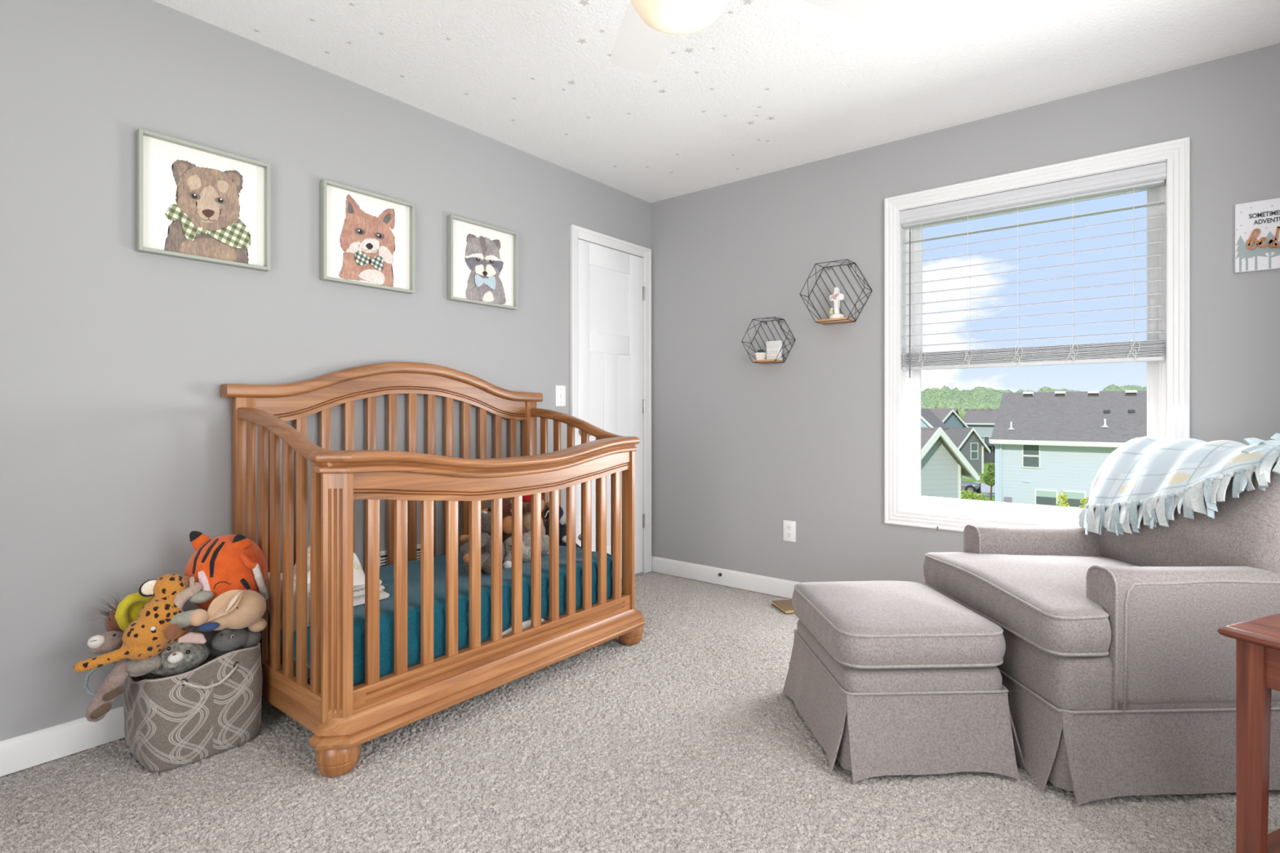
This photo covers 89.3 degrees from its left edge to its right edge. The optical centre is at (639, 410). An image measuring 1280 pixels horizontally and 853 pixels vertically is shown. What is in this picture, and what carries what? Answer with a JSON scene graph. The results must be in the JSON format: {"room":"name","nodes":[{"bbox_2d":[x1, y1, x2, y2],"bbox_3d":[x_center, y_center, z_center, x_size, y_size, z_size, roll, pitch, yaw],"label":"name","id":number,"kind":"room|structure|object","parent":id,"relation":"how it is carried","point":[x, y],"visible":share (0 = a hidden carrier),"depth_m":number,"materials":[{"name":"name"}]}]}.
{"room":"bedroom","nodes":[
{"label":"bedroom","id":0,"kind":"room"},
{"bbox_2d":[0,0,650,775],"bbox_3d":[-1.262,-0.108,2.760,0.150,2.540,4.430,0,0,39],"label":"wall","id":1,"kind":"structure","parent":0,"point":[115,357],"depth_m":2.22,"materials":[{"name":"grey paint"}]},
{"bbox_2d":[0,660,310,777],"bbox_3d":[-1.444,1.013,2.401,0.014,0.098,3.343,0,0,39],"label":"baseboard","id":2,"kind":"structure","parent":1,"relation":"attached to","point":[20,753],"depth_m":1.98,"materials":[{"name":"white paint"}]},
{"bbox_2d":[136,128,270,271],"bbox_3d":[-1.525,-0.725,2.283,0.035,0.398,0.401,0,0,39],"label":"framed print","id":3,"kind":"object","parent":1,"relation":"attached to","point":[194,202],"visible":1,"depth_m":2.27,"materials":[{"name":"grey paper"}]},
{"bbox_2d":[320,179,414,293],"bbox_3d":[-1.148,-0.725,2.752,0.035,0.398,0.405,0,0,39],"label":"framed print","id":4,"kind":"object","parent":1,"relation":"attached to","point":[367,238],"visible":1,"depth_m":2.74,"materials":[{"name":"grey paper"}]},
{"bbox_2d":[379,544,420,566],"bbox_3d":[-1.053,0.751,2.894,0.007,0.282,0.270,0,0,39],"label":"air vent","id":5,"kind":"object","parent":1,"relation":"in","point":[383,554],"visible":0.05,"depth_m":2.82,"materials":[{"name":"white plastic"}]},
{"bbox_2d":[447,214,518,310],"bbox_3d":[-0.774,-0.725,3.217,0.035,0.398,0.407,0,0,39],"label":"framed print","id":6,"kind":"object","parent":1,"relation":"attached to","point":[482,259],"visible":1,"depth_m":3.21,"materials":[{"name":"grey paper"}]},
{"bbox_2d":[555,385,565,406],"bbox_3d":[-0.444,-0.082,3.645,0.016,0.117,0.078,0,0,39],"label":"light switch","id":7,"kind":"object","parent":1,"relation":"attached to","point":[560,390],"visible":1,"depth_m":3.64,"materials":[{"name":"white plastic"}]},
{"bbox_2d":[569,224,651,573],"bbox_3d":[-0.163,-0.001,3.990,0.022,2.126,0.739,0,0,39],"label":"trim","id":8,"kind":"structure","parent":1,"relation":"attached to","point":[576,233],"depth_m":4.22,"materials":[{"name":"white paint"}]},
{"bbox_2d":[577,239,644,577],"bbox_3d":[-0.156,0.028,3.977,0.109,2.044,0.616,0,0,39],"label":"door","id":9,"kind":"structure","parent":1,"relation":"in","point":[611,290],"depth_m":3.98,"materials":[{"name":"white paint"}]},
{"bbox_2d":[0,571,1279,852],"bbox_3d":[0.120,1.069,1.630,3.423,0.014,4.103,0,0,39],"label":"floor","id":10,"kind":"structure","parent":0,"point":[686,737],"depth_m":1.81,"materials":[{"name":"carpet"}]},
{"bbox_2d":[84,642,262,771],"bbox_3d":[-1.454,0.908,2.051,0.357,0.306,0.420,0,0,39],"label":"basket","id":11,"kind":"object","parent":10,"relation":"on","point":[214,707],"visible":0.84,"depth_m":1.97,"materials":[{"name":"fabric"}]},
{"bbox_2d":[84,631,130,722],"bbox_3d":[-1.554,0.773,1.926,0.130,0.235,0.213,0,0,3],"label":"donkey","id":12,"kind":"object","parent":11,"relation":"in","point":[111,687],"visible":0.65,"depth_m":1.87,"materials":[{"name":"grey fabric"}]},
{"bbox_2d":[88,593,128,632],"bbox_3d":[-1.613,0.636,2.012,0.103,0.147,0.161,0,0,39],"label":"lion","id":13,"kind":"object","parent":12,"relation":"on","point":[110,623],"visible":0.33,"depth_m":1.98},
{"bbox_2d":[114,591,152,631],"bbox_3d":[-1.553,0.624,1.991,0.098,0.134,0.061,0,0,-42],"label":"stuffed toy","id":14,"kind":"object","parent":12,"relation":"on","point":[127,611],"visible":0.57,"depth_m":1.97,"materials":[{"name":"yellow fabric"}]},
{"bbox_2d":[73,573,190,676],"bbox_3d":[-1.496,0.647,1.928,0.250,0.288,0.178,0,0,-21],"label":"plush cheetah","id":15,"kind":"object","parent":11,"relation":"on","point":[144,640],"visible":0.93,"depth_m":1.90,"materials":[{"name":"orange fabric"}]},
{"bbox_2d":[150,631,209,676],"bbox_3d":[-1.421,0.748,2.006,0.214,0.146,0.166,0,0,39],"label":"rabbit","id":16,"kind":"object","parent":11,"relation":"in","point":[187,653],"visible":0.86,"depth_m":1.96},
{"bbox_2d":[173,576,202,633],"bbox_3d":[-1.427,0.617,2.014,0.116,0.202,0.094,0,0,39],"label":"lamb","id":17,"kind":"object","parent":16,"relation":"on","point":[184,595],"visible":0.41,"depth_m":1.99},
{"bbox_2d":[169,589,266,631],"bbox_3d":[-1.313,0.641,2.030,0.144,0.162,0.266,0,0,39],"label":"stuffed animal","id":18,"kind":"object","parent":11,"relation":"on","point":[236,609],"visible":0.99,"depth_m":2.01},
{"bbox_2d":[200,626,261,655],"bbox_3d":[-1.358,0.745,2.118,0.188,0.111,0.153,0,0,19],"label":"plush hippo","id":19,"kind":"object","parent":11,"relation":"in","point":[219,642],"visible":0.73,"depth_m":2.07,"materials":[{"name":"grey fabric"}]},
{"bbox_2d":[184,530,268,611],"bbox_3d":[-1.369,0.529,2.146,0.234,0.279,0.201,0,0,-36],"label":"tiger","id":20,"kind":"object","parent":19,"relation":"on","point":[221,564],"visible":0.89,"depth_m":2.09},
{"bbox_2d":[219,361,644,777],"bbox_3d":[-0.723,0.424,2.654,0.814,1.276,1.504,0,0,39],"label":"crib","id":21,"kind":"object","parent":10,"relation":"on","point":[341,717],"visible":0.99,"depth_m":2.27,"materials":[{"name":"brown wood"}]},
{"bbox_2d":[267,545,612,686],"bbox_3d":[-0.740,0.752,2.667,0.665,0.212,1.294,0,0,39],"label":"mattress","id":22,"kind":"object","parent":21,"relation":"on","point":[386,572],"visible":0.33,"depth_m":2.36,"materials":[{"name":"teal fabric"}]},
{"bbox_2d":[267,572,389,631],"bbox_3d":[-1.115,0.663,2.284,0.415,0.176,0.264,0,0,39],"label":"knit blanket","id":23,"kind":"object","parent":22,"relation":"on","point":[358,590],"visible":0.18,"depth_m":2.18,"materials":[{"name":"white fabric"}]},
{"bbox_2d":[293,546,364,585],"bbox_3d":[-1.082,0.502,2.249,0.407,0.145,0.206,0,0,39],"label":"cloth","id":24,"kind":"object","parent":23,"relation":"on","point":[358,574],"visible":0.09,"depth_m":2.17,"materials":[{"name":"white fabric"}]},
{"bbox_2d":[459,506,490,542],"bbox_3d":[-0.685,0.535,2.793,0.098,0.228,0.213,0,0,14],"label":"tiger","id":25,"kind":"object","parent":22,"relation":"on","point":[464,538],"visible":0.11,"depth_m":2.72},
{"bbox_2d":[458,511,505,574],"bbox_3d":[-0.635,0.541,2.632,0.136,0.235,0.311,0,0,6],"label":"plush bear","id":26,"kind":"object","parent":22,"relation":"on","point":[464,550],"visible":0.38,"depth_m":2.62},
{"bbox_2d":[502,497,525,542],"bbox_3d":[-0.584,0.519,2.960,0.127,0.269,0.171,0,0,-23],"label":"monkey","id":27,"kind":"object","parent":22,"relation":"on","point":[506,502],"visible":0.31,"depth_m":2.92},
{"bbox_2d":[502,531,549,568],"bbox_3d":[-0.509,0.609,2.856,0.140,0.139,0.366,0,0,17],"label":"cat","id":28,"kind":"object","parent":22,"relation":"on","point":[526,536],"visible":0.39,"depth_m":2.78},
{"bbox_2d":[522,494,549,534],"bbox_3d":[-0.500,0.514,3.097,0.123,0.281,0.202,0,0,42],"label":"teddy bear","id":29,"kind":"object","parent":22,"relation":"on","point":[526,499],"visible":0.32,"depth_m":3.04},
{"bbox_2d":[543,505,581,548],"bbox_3d":[-0.404,0.592,3.189,0.159,0.263,0.279,0,0,39],"label":"penguin","id":30,"kind":"object","parent":22,"relation":"on","point":[562,526],"visible":0.3,"depth_m":3.17},
{"bbox_2d":[771,599,794,613],"bbox_3d":[0.823,1.052,3.484,0.170,0.020,0.171,0,0,-13],"label":"floor vent","id":31,"kind":"object","parent":10,"relation":"on","point":[786,606],"visible":0.46,"depth_m":3.47,"materials":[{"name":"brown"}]},
{"bbox_2d":[782,580,1024,783],"bbox_3d":[0.838,0.837,2.171,0.592,0.451,0.659,0,0,-2],"label":"ottoman","id":32,"kind":"object","parent":10,"relation":"on","point":[889,677],"visible":1,"depth_m":1.90,"materials":[{"name":"beige fabric"}]},
{"bbox_2d":[791,580,1005,669],"bbox_3d":[0.828,0.684,2.172,0.518,0.145,0.594,0,0,-2],"label":"cushion","id":33,"kind":"object","parent":32,"relation":"on","point":[875,624],"depth_m":1.94,"materials":[{"name":"beige fabric"}]},
{"bbox_2d":[923,448,1279,805],"bbox_3d":[1.555,0.599,2.194,0.918,0.926,0.898,0,0,-2],"label":"armchair","id":34,"kind":"object","parent":10,"relation":"on","point":[1117,672],"visible":0.8,"depth_m":1.81,"materials":[{"name":"beige fabric"}]},
{"bbox_2d":[923,551,1138,657],"bbox_3d":[1.468,0.603,2.192,0.697,0.170,0.800,0,0,-2],"label":"seat cushion","id":35,"kind":"object","parent":34,"relation":"on","point":[1044,600],"depth_m":1.99,"materials":[{"name":"beige fabric"}]},
{"bbox_2d":[1078,433,1279,535],"bbox_3d":[1.874,0.279,2.144,0.348,0.418,0.835,0,0,-2],"label":"throw","id":36,"kind":"object","parent":34,"relation":"on","point":[1146,471],"visible":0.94,"depth_m":2.18,"materials":[{"name":"white fabric"}]},
{"bbox_2d":[1217,613,1279,852],"bbox_3d":[1.544,0.753,1.243,0.560,0.618,0.460,0,0,-24],"label":"side table","id":37,"kind":"object","parent":10,"relation":"on","point":[1257,640],"visible":1,"depth_m":1.31,"materials":[{"name":"brown wood"}]},
{"bbox_2d":[1266,828,1279,852],"bbox_3d":[1.544,0.904,1.243,0.480,0.016,0.408,0,0,-24],"label":"shelf","id":38,"kind":"object","parent":37,"relation":"attached to","point":[1273,837],"depth_m":1.35,"materials":[{"name":"brown wood"}]},
{"bbox_2d":[153,0,1279,203],"bbox_3d":[0.130,-1.438,1.642,3.720,0.120,4.430,0,0,39],"label":"ceiling","id":39,"kind":"structure","parent":0,"point":[898,69],"depth_m":2.57,"materials":[{"name":"white paint"}]},
{"bbox_2d":[577,38,586,44],"bbox_3d":[-0.216,-1.377,2.413,0.038,0.001,0.040,0,0,10],"label":"decal","id":40,"kind":"object","parent":39,"relation":"attached to","point":[582,41],"visible":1,"depth_m":2.41,"materials":[{"name":"grey"}]},
{"bbox_2d":[578,0,590,6],"bbox_3d":[-0.188,-1.377,2.185,0.038,0.001,0.040,0,0,7],"label":"decal","id":41,"kind":"object","parent":39,"relation":"attached to","point":[584,2],"visible":1,"depth_m":2.19,"materials":[{"name":"grey"}]},
{"bbox_2d":[684,48,693,53],"bbox_3d":[0.190,-1.377,2.477,0.038,0.001,0.040,0,0,-20],"label":"decal","id":42,"kind":"object","parent":39,"relation":"attached to","point":[689,51],"visible":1,"depth_m":2.48,"materials":[{"name":"grey"}]},
{"bbox_2d":[742,0,754,4],"bbox_3d":[0.366,-1.377,2.182,0.040,0.001,0.038,0,0,33],"label":"decal","id":43,"kind":"object","parent":39,"relation":"attached to","point":[747,2],"visible":1,"depth_m":2.18,"materials":[{"name":"grey"}]},
{"bbox_2d":[610,0,888,75],"bbox_3d":[0.110,-1.128,1.434,1.166,0.500,1.199,0,0,39],"label":"ceiling fan","id":44,"kind":"object","parent":39,"relation":"hanging from","point":[646,26],"visible":1,"depth_m":1.74,"materials":[{"name":"white glass"}]},
{"bbox_2d":[650,43,1279,599],"bbox_3d":[1.519,-0.108,3.251,3.570,2.540,0.180,0,0,39],"label":"wall","id":45,"kind":"structure","parent":0,"point":[741,447],"depth_m":3.49,"materials":[{"name":"grey paint"}]},
{"bbox_2d":[651,555,799,599],"bbox_3d":[1.400,1.013,3.223,3.420,0.098,0.014,0,0,39],"label":"baseboard","id":46,"kind":"structure","parent":45,"relation":"attached to","point":[734,579],"depth_m":3.92,"materials":[{"name":"white paint"}]},
{"bbox_2d":[741,316,795,364],"bbox_3d":[0.731,-0.397,3.690,0.282,0.248,0.116,0,0,39],"label":"shelf","id":47,"kind":"object","parent":45,"relation":"attached to","point":[766,361],"visible":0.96,"depth_m":3.68,"materials":[{"name":"black metal"}]},
{"bbox_2d":[755,349,766,359],"bbox_3d":[0.694,-0.318,3.708,0.052,0.063,0.050,0,0,39],"label":"potted succulent","id":48,"kind":"object","parent":47,"relation":"on","point":[760,355],"visible":0.99,"depth_m":3.70,"materials":[{"name":"white ceramic"}]},
{"bbox_2d":[755,352,766,359],"bbox_3d":[0.693,-0.309,3.710,0.049,0.044,0.049,0,0,39],"label":"pot","id":49,"kind":"object","parent":48,"relation":"on","point":[760,356],"depth_m":3.69,"materials":[{"name":"white ceramic"}]},
{"bbox_2d":[766,340,782,359],"bbox_3d":[0.763,-0.341,3.678,0.090,0.108,0.023,0,0,39],"label":"block sign","id":50,"kind":"object","parent":47,"relation":"on","point":[773,348],"visible":0.95,"depth_m":3.67,"materials":[{"name":"white wood"}]},
{"bbox_2d":[783,520,795,542],"bbox_3d":[0.847,0.683,3.670,0.077,0.118,0.009,0,0,39],"label":"wall outlet","id":51,"kind":"object","parent":45,"relation":"attached to","point":[789,526],"visible":1,"depth_m":3.66,"materials":[{"name":"white plastic"}]},
{"bbox_2d":[786,524,791,530],"bbox_3d":[0.845,0.663,3.668,0.033,0.033,0.003,0,0,39],"label":"receptacle","id":52,"kind":"object","parent":51,"relation":"attached to","point":[788,527],"depth_m":3.67,"materials":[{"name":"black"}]},
{"bbox_2d":[786,531,791,537],"bbox_3d":[0.845,0.703,3.668,0.033,0.033,0.003,0,0,39],"label":"receptacle","id":53,"kind":"object","parent":51,"relation":"attached to","point":[788,534],"depth_m":3.67,"materials":[{"name":"white plastic"}]},
{"bbox_2d":[799,258,872,324],"bbox_3d":[1.038,-0.627,3.443,0.355,0.314,0.116,0,0,39],"label":"shelf","id":54,"kind":"object","parent":45,"relation":"attached to","point":[839,320],"visible":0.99,"depth_m":3.45,"materials":[{"name":"black metal"}]},
{"bbox_2d":[829,287,844,318],"bbox_3d":[1.047,-0.570,3.444,0.078,0.172,0.078,0,0,39],"label":"figurine","id":55,"kind":"object","parent":54,"relation":"on","point":[837,297],"visible":0.98,"depth_m":3.43,"materials":[{"name":"white ceramic"}]},
{"bbox_2d":[899,160,1167,525],"bbox_3d":[1.787,-0.255,3.032,1.062,1.535,0.177,0,0,39],"label":"window","id":56,"kind":"structure","parent":45,"relation":"in","point":[911,500],"depth_m":3.12,"materials":[{"name":"white paint"}]},
{"bbox_2d":[900,161,1165,377],"bbox_3d":[1.753,-0.590,2.990,1.048,0.851,0.078,0,0,39],"label":"window blind","id":57,"kind":"object","parent":56,"relation":"attached to","point":[1150,175],"visible":1,"depth_m":2.93,"materials":[{"name":"white plastic"}]},
{"bbox_2d":[884,137,1189,531],"bbox_3d":[1.726,-0.255,2.956,1.195,1.667,0.022,0,0,39],"label":"trim","id":58,"kind":"structure","parent":45,"relation":"attached to","point":[1176,152],"depth_m":2.92,"materials":[{"name":"white paint"}]},
{"bbox_2d":[1235,197,1279,273],"bbox_3d":[2.461,-0.660,2.362,0.428,0.268,0.026,0,0,39],"label":"wall sign","id":59,"kind":"object","parent":45,"relation":"attached to","point":[1257,224],"visible":1,"depth_m":2.45,"materials":[{"name":"white"}]},
{"label":"outside","id":60,"kind":"structure","parent":0,"visible":0},
{"bbox_2d":[960,462,995,501],"bbox_3d":[103.886,6.862,133.511,520.000,1.000,328.500,0,0,39],"label":"lawn","id":61,"kind":"structure","parent":60,"point":[986,464],"depth_m":68.28,"materials":[{"name":"green plant"}]},
{"bbox_2d":[920,408,949,431],"bbox_3d":[31.370,3.577,72.135,4.371,7.570,5.830,0,0,39],"label":"house","id":62,"kind":"structure","parent":61,"relation":"on","point":[928,419],"depth_m":71.07,"materials":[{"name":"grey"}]},
{"bbox_2d":[920,408,959,417],"bbox_3d":[48.656,3.488,110.141,9.684,7.748,10.120,0,0,39],"label":"house","id":63,"kind":"structure","parent":61,"relation":"on","point":[955,410],"depth_m":108.18,"materials":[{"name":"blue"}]},
{"bbox_2d":[929,408,968,427],"bbox_3d":[40.516,3.590,96.126,5.080,7.545,17.030,0,0,-13],"label":"house","id":64,"kind":"structure","parent":61,"relation":"on","point":[949,418],"depth_m":88.42,"materials":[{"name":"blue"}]},
{"bbox_2d":[920,426,980,498],"bbox_3d":[10.852,4.009,30.181,3.400,6.706,9.930,0,0,-11],"label":"house","id":65,"kind":"structure","parent":61,"relation":"on","point":[943,465],"depth_m":25.80,"materials":[{"name":"green"}]},
{"bbox_2d":[944,426,990,473],"bbox_3d":[38.005,4.673,80.293,4.380,5.379,10.030,0,0,-9],"label":"house","id":66,"kind":"structure","parent":61,"relation":"on","point":[967,441],"depth_m":75.95,"materials":[{"name":"grey"}]},
{"bbox_2d":[960,488,986,500],"bbox_3d":[26.929,7.016,53.182,2.787,1.063,2.072,0,0,39],"label":"shrub","id":67,"kind":"object","parent":61,"relation":"on","point":[964,495],"visible":0.66,"depth_m":52.66,"materials":[{"name":"green plant"}]},
{"bbox_2d":[963,483,995,493],"bbox_3d":[32.577,7.367,61.502,7.849,0.050,9.188,0,0,25],"label":"path","id":68,"kind":"structure","parent":61,"relation":"on","point":[984,488],"depth_m":60.97,"materials":[{"name":"concrete"}]},
{"bbox_2d":[960,480,980,493],"bbox_3d":[27.497,6.527,58.074,5.149,1.670,2.150,0,0,39],"label":"pickup truck","id":69,"kind":"object","parent":68,"relation":"on","point":[974,486],"visible":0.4,"depth_m":56.37,"materials":[{"name":"silver metal"}]},
{"bbox_2d":[961,408,998,463],"bbox_3d":[52.841,3.534,95.952,9.544,7.657,15.000,0,0,39],"label":"house","id":70,"kind":"structure","parent":61,"relation":"on","point":[983,420],"depth_m":95.54,"materials":[{"name":"grey"}]},
{"bbox_2d":[982,493,995,496],"bbox_3d":[29.342,7.367,56.765,8.956,0.050,2.643,0,0,-9],"label":"path","id":71,"kind":"structure","parent":61,"relation":"on","point":[984,495],"depth_m":56.26,"materials":[{"name":"concrete"}]},
{"bbox_2d":[982,462,995,500],"bbox_3d":[28.919,5.813,53.333,1.203,3.102,1.189,0,0,39],"label":"young tree","id":72,"kind":"object","parent":61,"relation":"on","point":[989,477],"visible":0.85,"depth_m":53.11,"materials":[{"name":"green plant"}]},
{"bbox_2d":[920,383,1146,418],"bbox_3d":[110.383,0.131,141.598,460.000,14.462,35.752,0,0,39],"label":"treeline","id":73,"kind":"object","parent":61,"relation":"on","point":[978,397],"visible":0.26,"depth_m":159.45,"materials":[{"name":"green plant"}]},
{"bbox_2d":[990,390,1146,507],"bbox_3d":[28.849,3.095,36.774,14.613,8.535,7.920,0,0,39],"label":"house","id":74,"kind":"structure","parent":61,"relation":"on","point":[1047,444],"depth_m":37.14,"materials":[{"name":"blue"}]},
{"bbox_2d":[1022,391,1034,395],"bbox_3d":[24.185,-1.042,40.296,0.560,0.260,0.510,0,0,39],"label":"roof vent","id":75,"kind":"object","parent":74,"relation":"attached to","point":[1024,393],"depth_m":40.10,"materials":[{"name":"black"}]},
{"bbox_2d":[1035,490,1056,497],"bbox_3d":[23.197,4.774,36.987,0.975,0.326,0.012,0,0,39],"label":"roller blind","id":76,"kind":"object","parent":74,"relation":"hanging from","point":[1039,494],"depth_m":36.98,"materials":[{"name":"grey"}]},
{"bbox_2d":[1054,391,1066,395],"bbox_3d":[25.484,-1.035,39.239,0.560,0.260,0.510,0,0,39],"label":"roof vent","id":77,"kind":"object","parent":74,"relation":"attached to","point":[1056,393],"depth_m":39.04,"materials":[{"name":"white metal"}]},
{"bbox_2d":[1062,492,1084,499],"bbox_3d":[24.218,4.758,36.166,0.990,0.355,0.012,0,0,39],"label":"roller blind","id":78,"kind":"object","parent":74,"relation":"hanging from","point":[1072,495],"depth_m":36.12,"materials":[{"name":"grey"}]},
{"bbox_2d":[1087,391,1099,395],"bbox_3d":[26.763,-1.027,38.197,0.560,0.260,0.510,0,0,39],"label":"roof vent","id":79,"kind":"object","parent":74,"relation":"attached to","point":[1089,393],"depth_m":38.00,"materials":[{"name":"white metal"}]},
{"bbox_2d":[1124,390,1137,395],"bbox_3d":[28.145,-1.034,37.099,0.560,0.260,0.510,0,0,39],"label":"roof vent","id":80,"kind":"object","parent":74,"relation":"attached to","point":[1126,392],"depth_m":36.91,"materials":[{"name":"white metal"}]},
{"bbox_2d":[1056,490,1088,508],"bbox_3d":[23.256,5.828,34.422,1.943,3.071,0.720,0,0,39],"label":"sapling","id":81,"kind":"object","parent":61,"relation":"on","point":[1063,504],"visible":0.31,"depth_m":34.67,"materials":[{"name":"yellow plant"}]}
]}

